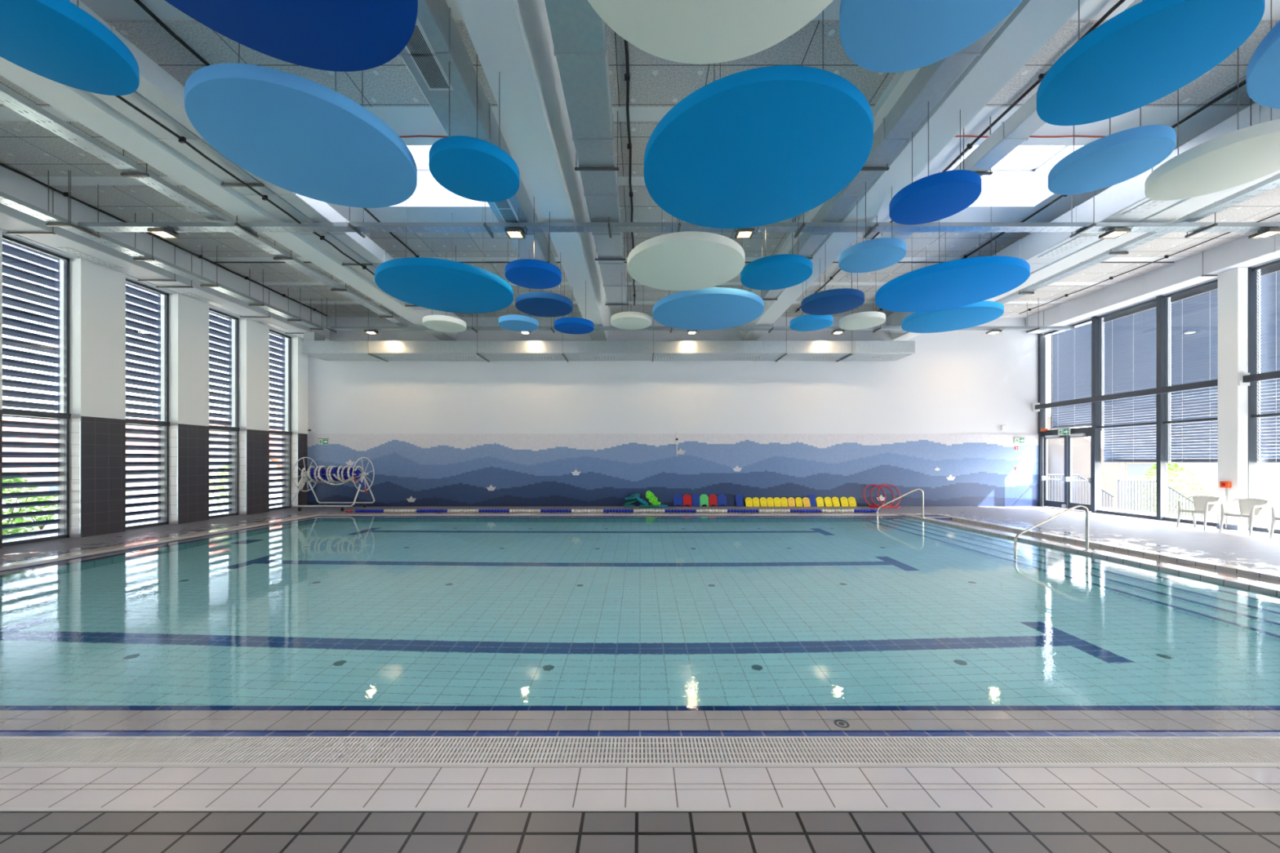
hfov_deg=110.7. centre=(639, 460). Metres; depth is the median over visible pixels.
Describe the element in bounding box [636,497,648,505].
belt
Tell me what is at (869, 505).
hoop
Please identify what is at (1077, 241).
grille
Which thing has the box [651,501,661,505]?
disc
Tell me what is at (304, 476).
lane rope
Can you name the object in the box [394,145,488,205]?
window
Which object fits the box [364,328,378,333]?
floodlight
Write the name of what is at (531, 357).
grille
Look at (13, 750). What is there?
grate
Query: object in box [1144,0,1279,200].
disc
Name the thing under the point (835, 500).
kickboard
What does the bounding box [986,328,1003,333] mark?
floodlight
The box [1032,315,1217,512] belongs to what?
window
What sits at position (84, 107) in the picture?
beam
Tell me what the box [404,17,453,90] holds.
grille
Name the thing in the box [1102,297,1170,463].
blind
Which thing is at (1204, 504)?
garden chair
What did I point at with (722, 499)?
kickboard
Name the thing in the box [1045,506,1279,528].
terrace
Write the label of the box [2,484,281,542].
lawn
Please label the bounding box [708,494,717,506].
kickboard
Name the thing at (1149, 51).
disc
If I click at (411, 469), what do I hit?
mural
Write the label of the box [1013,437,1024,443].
exit sign
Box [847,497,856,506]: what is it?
kickboard
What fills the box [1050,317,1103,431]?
blind
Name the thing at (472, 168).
disc
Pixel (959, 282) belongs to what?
disc
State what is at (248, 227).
cable tray
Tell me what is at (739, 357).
grille
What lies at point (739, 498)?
kickboard
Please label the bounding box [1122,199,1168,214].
grille
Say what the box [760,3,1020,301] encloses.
ventilation duct
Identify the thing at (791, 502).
kickboard
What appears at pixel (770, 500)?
kickboard
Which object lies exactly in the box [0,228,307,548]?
wall
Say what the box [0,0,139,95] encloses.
disc
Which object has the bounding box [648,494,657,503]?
disc
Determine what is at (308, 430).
security camera
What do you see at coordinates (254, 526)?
grate
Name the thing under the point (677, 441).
wall sensor
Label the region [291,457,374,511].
reel
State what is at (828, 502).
kickboard
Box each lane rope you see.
[297,465,363,488]
[309,466,360,481]
[338,509,879,512]
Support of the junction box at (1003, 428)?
attached to the wall at (953, 381)
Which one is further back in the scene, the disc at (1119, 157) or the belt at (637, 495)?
the belt at (637, 495)
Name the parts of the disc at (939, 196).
disc panel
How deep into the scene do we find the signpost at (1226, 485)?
10.65 m
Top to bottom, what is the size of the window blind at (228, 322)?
6.135 m
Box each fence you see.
[1048,474,1114,508]
[1117,480,1203,517]
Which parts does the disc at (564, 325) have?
disc panel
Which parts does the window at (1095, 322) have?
bracket plate, frame, wind rail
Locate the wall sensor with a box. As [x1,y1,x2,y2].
[675,432,679,455]
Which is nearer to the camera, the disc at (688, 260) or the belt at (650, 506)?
the disc at (688, 260)
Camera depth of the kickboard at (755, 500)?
15.89 m
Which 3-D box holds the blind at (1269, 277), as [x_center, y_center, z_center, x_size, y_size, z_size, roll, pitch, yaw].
[14.720,-2.235,9.635,0.120,4.640,1.750,0,0,0]
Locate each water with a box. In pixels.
[0,516,1279,732]
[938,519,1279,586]
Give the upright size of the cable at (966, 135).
0.275 m
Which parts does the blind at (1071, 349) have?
rail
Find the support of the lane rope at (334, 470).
on the reel
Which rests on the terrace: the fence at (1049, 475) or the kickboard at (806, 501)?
the fence at (1049, 475)
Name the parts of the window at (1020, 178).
dome pane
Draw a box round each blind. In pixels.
[2,239,59,539]
[125,281,160,524]
[208,311,231,514]
[269,332,284,506]
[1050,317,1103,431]
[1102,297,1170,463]
[1169,269,1259,464]
[1259,262,1279,462]
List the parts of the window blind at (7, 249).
rail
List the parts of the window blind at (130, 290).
rail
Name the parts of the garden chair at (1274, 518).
leg, armrest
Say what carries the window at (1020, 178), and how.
attached to the ceiling
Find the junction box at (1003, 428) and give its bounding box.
[1000,425,1006,431]
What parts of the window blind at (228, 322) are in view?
rail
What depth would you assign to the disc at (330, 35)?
3.27 m
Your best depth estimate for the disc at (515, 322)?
10.35 m
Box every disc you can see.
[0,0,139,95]
[164,0,417,71]
[184,43,417,208]
[374,201,513,313]
[422,241,466,332]
[428,54,519,202]
[498,240,538,331]
[505,196,561,288]
[515,248,573,316]
[554,280,594,333]
[587,0,833,63]
[610,311,651,329]
[626,215,745,290]
[643,9,873,228]
[645,490,653,499]
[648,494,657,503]
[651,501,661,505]
[652,287,764,330]
[740,215,812,290]
[790,280,833,331]
[800,288,864,315]
[838,182,906,272]
[839,0,1022,72]
[839,272,885,329]
[875,170,1030,312]
[888,101,982,224]
[901,248,1004,333]
[1036,0,1265,125]
[1048,106,1175,195]
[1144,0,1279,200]
[1246,20,1279,108]
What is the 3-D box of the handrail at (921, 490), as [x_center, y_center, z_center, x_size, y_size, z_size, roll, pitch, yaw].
[7.395,1.572,12.550,1.370,1.554,0.118,0,0,0]
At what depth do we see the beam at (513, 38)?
5.77 m
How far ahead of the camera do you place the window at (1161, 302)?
12.25 m
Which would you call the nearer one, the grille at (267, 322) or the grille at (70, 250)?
the grille at (70, 250)
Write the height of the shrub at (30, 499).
1.044 m
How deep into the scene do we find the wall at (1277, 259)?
12.18 m
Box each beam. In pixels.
[0,56,459,340]
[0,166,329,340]
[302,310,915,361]
[455,0,610,340]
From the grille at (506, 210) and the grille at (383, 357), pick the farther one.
the grille at (383, 357)
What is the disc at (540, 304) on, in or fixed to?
hanging from the ceiling
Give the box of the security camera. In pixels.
[306,429,315,431]
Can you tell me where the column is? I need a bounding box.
[1216,266,1257,530]
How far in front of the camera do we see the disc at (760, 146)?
4.52 m
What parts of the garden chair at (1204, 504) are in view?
leg, armrest, leg, backrest, leg, armrest, leg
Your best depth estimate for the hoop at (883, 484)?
15.72 m
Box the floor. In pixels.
[0,506,1279,852]
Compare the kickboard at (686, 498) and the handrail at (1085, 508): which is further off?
the kickboard at (686, 498)
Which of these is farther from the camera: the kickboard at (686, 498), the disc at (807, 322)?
the kickboard at (686, 498)
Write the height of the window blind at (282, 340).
6.135 m
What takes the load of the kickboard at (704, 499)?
on the floor
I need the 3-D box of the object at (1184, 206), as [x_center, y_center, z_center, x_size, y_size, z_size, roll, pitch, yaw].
[9.380,-4.758,6.500,0.840,0.835,19.000,0,0,0]
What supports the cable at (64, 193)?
attached to the ceiling
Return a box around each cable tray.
[0,84,408,326]
[0,170,324,330]
[67,170,1279,237]
[323,297,1075,333]
[995,173,1279,304]
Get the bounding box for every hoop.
[863,484,885,506]
[869,505,888,506]
[870,484,894,506]
[877,484,900,506]
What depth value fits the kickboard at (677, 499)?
15.90 m
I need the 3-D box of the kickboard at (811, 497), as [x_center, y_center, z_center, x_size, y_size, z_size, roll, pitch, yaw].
[6.178,1.437,15.915,0.270,0.442,0.142,0,0,0]
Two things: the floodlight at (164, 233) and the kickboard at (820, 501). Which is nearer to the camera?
the floodlight at (164, 233)
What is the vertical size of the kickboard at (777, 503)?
0.335 m
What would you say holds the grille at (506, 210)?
attached to the ventilation duct at (436, 40)
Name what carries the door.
attached to the window at (1095, 322)
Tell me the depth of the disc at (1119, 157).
4.73 m
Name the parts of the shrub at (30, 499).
stem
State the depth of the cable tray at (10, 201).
9.18 m
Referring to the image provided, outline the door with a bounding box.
[1041,428,1091,511]
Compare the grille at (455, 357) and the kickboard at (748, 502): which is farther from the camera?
the kickboard at (748, 502)
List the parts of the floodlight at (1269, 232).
light panel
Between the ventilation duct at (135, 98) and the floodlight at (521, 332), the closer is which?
the ventilation duct at (135, 98)
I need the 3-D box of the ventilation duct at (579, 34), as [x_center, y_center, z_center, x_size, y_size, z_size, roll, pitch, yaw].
[-0.635,-4.713,4.825,0.650,0.863,15.250,0,0,0]
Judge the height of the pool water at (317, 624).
0.001 m
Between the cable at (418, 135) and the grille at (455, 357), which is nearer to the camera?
the cable at (418, 135)
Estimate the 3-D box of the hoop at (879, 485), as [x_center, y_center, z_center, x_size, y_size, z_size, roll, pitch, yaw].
[8.572,1.269,15.664,0.817,0.782,0.267,0,0,7]
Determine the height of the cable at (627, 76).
0.070 m
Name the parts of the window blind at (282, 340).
rail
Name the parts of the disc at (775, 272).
disc panel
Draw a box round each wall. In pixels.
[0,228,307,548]
[307,317,1046,433]
[1042,257,1279,334]
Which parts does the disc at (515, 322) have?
disc panel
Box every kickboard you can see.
[673,493,682,506]
[683,494,691,506]
[692,493,699,506]
[699,493,708,506]
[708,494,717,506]
[717,493,726,506]
[735,493,742,506]
[745,497,752,506]
[752,497,759,506]
[760,497,767,506]
[766,497,773,506]
[773,497,781,506]
[780,497,787,506]
[787,497,795,506]
[795,497,802,506]
[802,497,810,506]
[807,493,816,506]
[815,497,824,506]
[823,497,832,506]
[831,497,839,506]
[840,497,848,506]
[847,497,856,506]
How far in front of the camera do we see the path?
10.19 m
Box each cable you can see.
[0,162,326,315]
[115,95,374,275]
[133,0,418,257]
[399,134,448,137]
[624,39,635,305]
[795,0,1125,312]
[876,80,1246,311]
[955,134,1106,137]
[1018,212,1279,314]
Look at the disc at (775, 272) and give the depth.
7.56 m
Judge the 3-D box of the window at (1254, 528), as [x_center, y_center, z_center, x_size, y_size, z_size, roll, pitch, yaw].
[14.480,-1.455,9.575,0.200,6.220,1.770,0,0,0]
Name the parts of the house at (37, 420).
pane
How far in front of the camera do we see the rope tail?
14.59 m
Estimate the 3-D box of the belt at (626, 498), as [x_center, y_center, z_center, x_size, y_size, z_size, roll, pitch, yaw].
[-0.313,1.335,15.780,0.439,0.139,0.172,0,0,-5]
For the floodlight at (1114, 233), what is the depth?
8.01 m
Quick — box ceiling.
[0,0,1279,317]
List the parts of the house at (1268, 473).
pane, pane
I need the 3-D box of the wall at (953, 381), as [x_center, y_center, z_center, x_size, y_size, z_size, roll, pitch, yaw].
[1.125,-1.860,16.125,27.150,7.030,0.250,0,0,0]
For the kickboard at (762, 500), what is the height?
0.335 m
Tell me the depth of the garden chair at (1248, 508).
10.02 m
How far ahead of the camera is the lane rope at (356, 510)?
13.98 m
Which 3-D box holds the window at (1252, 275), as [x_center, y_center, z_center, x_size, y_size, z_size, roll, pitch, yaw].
[14.350,-1.455,8.790,0.460,6.220,6.880,0,0,0]
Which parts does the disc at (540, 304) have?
disc panel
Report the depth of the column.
10.55 m
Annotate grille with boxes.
[57,247,123,268]
[179,292,222,305]
[257,320,287,329]
[382,356,407,358]
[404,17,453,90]
[454,356,478,358]
[493,198,519,222]
[531,356,553,358]
[594,356,616,358]
[653,356,675,358]
[738,356,761,358]
[811,356,835,358]
[870,356,894,358]
[1037,235,1097,257]
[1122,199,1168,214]
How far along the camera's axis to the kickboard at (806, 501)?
15.84 m
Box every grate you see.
[0,515,315,570]
[0,737,1279,764]
[312,515,902,515]
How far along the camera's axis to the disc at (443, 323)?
10.41 m
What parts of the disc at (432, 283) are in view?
disc panel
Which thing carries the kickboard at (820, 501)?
on the floor
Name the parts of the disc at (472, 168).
disc panel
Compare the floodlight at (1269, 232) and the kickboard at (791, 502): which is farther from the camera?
the kickboard at (791, 502)
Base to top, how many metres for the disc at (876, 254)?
1.140 m
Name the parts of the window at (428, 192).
dome pane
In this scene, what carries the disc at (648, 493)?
on the disc at (652, 498)
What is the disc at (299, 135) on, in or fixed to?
hanging from the ceiling
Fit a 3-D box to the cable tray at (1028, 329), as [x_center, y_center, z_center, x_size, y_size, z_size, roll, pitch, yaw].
[1.880,-4.652,14.200,23.960,0.985,0.440,0,0,0]
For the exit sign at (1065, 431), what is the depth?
14.95 m
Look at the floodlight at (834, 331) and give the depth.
14.09 m
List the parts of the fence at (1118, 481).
rail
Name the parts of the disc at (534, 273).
disc panel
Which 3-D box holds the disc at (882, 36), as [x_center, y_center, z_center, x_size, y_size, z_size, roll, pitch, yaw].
[2.050,-4.162,3.040,1.240,1.925,1.240,0,0,0]
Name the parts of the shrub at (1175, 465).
stem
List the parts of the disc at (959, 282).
disc panel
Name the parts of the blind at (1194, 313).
rail, guide rail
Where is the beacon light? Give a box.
[1040,428,1049,431]
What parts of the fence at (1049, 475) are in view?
rail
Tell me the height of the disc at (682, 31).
1.925 m
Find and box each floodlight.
[146,226,179,238]
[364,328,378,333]
[504,225,527,238]
[520,331,532,333]
[687,329,698,333]
[734,226,758,238]
[831,329,844,333]
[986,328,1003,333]
[1098,225,1133,238]
[1248,227,1279,238]
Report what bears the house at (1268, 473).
on the ground
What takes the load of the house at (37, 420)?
on the lawn
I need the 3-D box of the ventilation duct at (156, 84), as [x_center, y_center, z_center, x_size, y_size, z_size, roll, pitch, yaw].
[-5.750,-4.458,4.800,0.324,0.301,15.200,0,0,0]
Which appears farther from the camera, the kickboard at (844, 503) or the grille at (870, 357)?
the kickboard at (844, 503)
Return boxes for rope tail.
[353,475,367,493]
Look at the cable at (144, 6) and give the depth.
5.40 m
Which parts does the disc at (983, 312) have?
disc panel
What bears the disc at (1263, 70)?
hanging from the ceiling
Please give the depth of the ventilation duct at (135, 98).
6.53 m
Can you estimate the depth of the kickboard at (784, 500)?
15.89 m
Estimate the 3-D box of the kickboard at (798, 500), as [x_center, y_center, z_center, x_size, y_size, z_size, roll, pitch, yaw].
[5.711,1.492,15.915,0.241,0.335,0.140,0,0,0]
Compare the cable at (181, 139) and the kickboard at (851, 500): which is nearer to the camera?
the cable at (181, 139)
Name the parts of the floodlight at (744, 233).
light panel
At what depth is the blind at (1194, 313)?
11.72 m
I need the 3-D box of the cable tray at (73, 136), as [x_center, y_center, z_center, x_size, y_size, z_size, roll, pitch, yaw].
[-7.620,-4.718,5.750,0.390,0.855,17.100,0,0,0]
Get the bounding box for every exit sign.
[318,438,328,444]
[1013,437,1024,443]
[1057,427,1070,435]
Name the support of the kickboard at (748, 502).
on the floor
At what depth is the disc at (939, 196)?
5.39 m
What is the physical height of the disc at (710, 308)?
1.925 m
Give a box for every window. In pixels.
[2,235,71,546]
[125,278,169,529]
[208,307,239,518]
[269,329,292,510]
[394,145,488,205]
[948,145,1084,205]
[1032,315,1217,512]
[1097,295,1167,520]
[1163,266,1279,530]
[1251,259,1279,533]
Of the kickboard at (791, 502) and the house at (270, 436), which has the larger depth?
the house at (270, 436)
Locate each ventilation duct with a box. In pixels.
[69,0,394,267]
[90,90,431,310]
[397,0,559,289]
[544,0,628,306]
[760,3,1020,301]
[845,0,1142,278]
[885,97,1279,333]
[1026,231,1279,333]
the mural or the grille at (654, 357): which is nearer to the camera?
the grille at (654, 357)
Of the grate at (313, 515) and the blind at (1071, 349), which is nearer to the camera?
the grate at (313, 515)
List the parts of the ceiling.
panel, panel, panel, panel, panel, panel, panel, panel, panel, panel, panel, panel, panel, panel, panel, panel, panel, panel, panel, panel, panel, panel, panel, panel, panel, panel, panel, panel, panel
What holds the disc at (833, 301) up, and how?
hanging from the ceiling
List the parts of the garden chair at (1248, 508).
leg, armrest, leg, leg, backrest, armrest, leg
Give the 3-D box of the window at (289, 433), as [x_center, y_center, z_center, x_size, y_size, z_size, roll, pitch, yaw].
[-12.265,-1.340,14.930,0.110,5.990,1.200,0,0,0]
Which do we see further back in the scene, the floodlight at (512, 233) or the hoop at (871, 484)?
the hoop at (871, 484)
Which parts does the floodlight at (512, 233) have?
light panel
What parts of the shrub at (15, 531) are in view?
stem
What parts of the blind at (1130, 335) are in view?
rail, guide rail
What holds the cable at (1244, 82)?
attached to the ceiling
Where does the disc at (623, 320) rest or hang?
hanging from the ceiling
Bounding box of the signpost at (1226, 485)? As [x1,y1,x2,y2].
[1219,481,1231,528]
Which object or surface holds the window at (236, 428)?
in the wall at (97, 292)
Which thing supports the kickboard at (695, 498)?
on the floor
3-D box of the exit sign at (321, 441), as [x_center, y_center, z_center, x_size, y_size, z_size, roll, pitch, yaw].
[-11.400,-0.685,15.945,0.360,0.210,0.050,0,0,0]
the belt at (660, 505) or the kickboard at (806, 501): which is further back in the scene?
the kickboard at (806, 501)
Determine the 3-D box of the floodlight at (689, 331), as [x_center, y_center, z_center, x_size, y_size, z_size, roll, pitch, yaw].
[1.704,-4.145,14.200,0.403,0.102,0.280,0,0,0]
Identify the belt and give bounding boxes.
[623,504,635,506]
[624,499,635,505]
[625,496,637,500]
[630,493,639,497]
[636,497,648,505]
[648,505,658,507]
[658,504,667,507]
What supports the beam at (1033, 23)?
hanging from the ceiling
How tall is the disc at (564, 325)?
1.438 m
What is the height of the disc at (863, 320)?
1.925 m
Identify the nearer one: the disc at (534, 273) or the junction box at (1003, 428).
the disc at (534, 273)
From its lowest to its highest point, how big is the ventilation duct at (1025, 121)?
0.863 m
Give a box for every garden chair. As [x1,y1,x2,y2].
[1176,495,1222,530]
[1218,497,1271,536]
[1269,505,1279,537]
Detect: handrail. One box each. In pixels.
[876,488,924,519]
[1013,504,1091,553]
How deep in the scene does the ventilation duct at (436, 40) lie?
5.25 m
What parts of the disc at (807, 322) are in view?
disc panel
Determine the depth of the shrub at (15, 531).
10.77 m
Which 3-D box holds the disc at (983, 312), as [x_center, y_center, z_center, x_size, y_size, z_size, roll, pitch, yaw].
[7.120,-4.162,10.170,1.920,1.925,1.920,0,0,0]
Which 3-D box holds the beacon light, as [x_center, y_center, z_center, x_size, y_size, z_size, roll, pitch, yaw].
[14.360,-1.080,15.720,0.200,0.130,0.240,0,0,0]
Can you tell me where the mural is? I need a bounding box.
[307,433,1038,506]
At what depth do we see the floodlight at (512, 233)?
8.00 m
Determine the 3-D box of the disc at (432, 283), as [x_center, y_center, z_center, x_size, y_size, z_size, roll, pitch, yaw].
[-3.660,-4.162,8.440,2.400,1.925,2.400,0,0,0]
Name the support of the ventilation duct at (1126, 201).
hanging from the ceiling
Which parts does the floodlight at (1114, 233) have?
light panel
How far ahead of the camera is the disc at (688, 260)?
7.12 m
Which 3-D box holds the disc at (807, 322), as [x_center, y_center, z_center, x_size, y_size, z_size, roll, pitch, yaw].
[4.060,-4.113,10.500,0.960,1.827,0.960,0,0,0]
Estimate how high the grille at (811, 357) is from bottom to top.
0.011 m
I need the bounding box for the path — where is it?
[2,506,281,542]
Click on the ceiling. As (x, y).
(391, 92)
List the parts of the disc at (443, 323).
disc panel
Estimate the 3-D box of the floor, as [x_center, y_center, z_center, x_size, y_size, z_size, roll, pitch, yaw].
[1.100,1.785,6.500,27.000,0.340,19.000,0,0,0]
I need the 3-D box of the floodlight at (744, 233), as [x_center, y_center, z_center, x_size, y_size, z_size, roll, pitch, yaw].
[1.935,-4.155,8.050,0.403,0.102,0.280,0,0,0]
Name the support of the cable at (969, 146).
attached to the ceiling
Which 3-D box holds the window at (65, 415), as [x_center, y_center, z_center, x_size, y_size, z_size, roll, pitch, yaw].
[-12.265,-1.340,8.915,0.110,5.990,1.170,0,0,0]
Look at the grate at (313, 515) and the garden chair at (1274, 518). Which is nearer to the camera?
the garden chair at (1274, 518)
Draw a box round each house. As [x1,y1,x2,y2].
[2,418,281,495]
[269,429,281,484]
[1046,400,1279,524]
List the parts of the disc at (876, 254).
disc panel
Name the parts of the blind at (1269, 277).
rail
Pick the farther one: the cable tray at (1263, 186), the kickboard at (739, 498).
the kickboard at (739, 498)
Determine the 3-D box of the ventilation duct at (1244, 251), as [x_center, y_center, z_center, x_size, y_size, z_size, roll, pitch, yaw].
[14.170,-4.854,6.575,0.660,0.630,18.750,0,0,0]
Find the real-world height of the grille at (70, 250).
0.011 m
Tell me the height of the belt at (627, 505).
0.059 m
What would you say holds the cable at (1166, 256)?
attached to the ceiling
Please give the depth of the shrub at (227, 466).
16.69 m
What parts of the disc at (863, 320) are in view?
disc panel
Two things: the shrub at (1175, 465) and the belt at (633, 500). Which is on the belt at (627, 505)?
the belt at (633, 500)
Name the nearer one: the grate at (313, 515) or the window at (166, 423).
the window at (166, 423)
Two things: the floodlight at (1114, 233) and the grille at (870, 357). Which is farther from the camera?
the grille at (870, 357)
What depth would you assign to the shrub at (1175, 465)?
18.28 m
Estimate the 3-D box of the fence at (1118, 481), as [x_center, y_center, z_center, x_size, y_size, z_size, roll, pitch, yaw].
[18.848,1.849,16.000,3.136,2.308,0.060,0,0,0]
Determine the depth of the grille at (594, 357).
15.42 m
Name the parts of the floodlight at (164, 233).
light panel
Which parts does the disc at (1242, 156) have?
disc panel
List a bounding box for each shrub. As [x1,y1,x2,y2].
[2,471,55,534]
[7,495,57,529]
[208,460,228,508]
[1122,462,1214,518]
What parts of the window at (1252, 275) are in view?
frame, bracket plate, wind rail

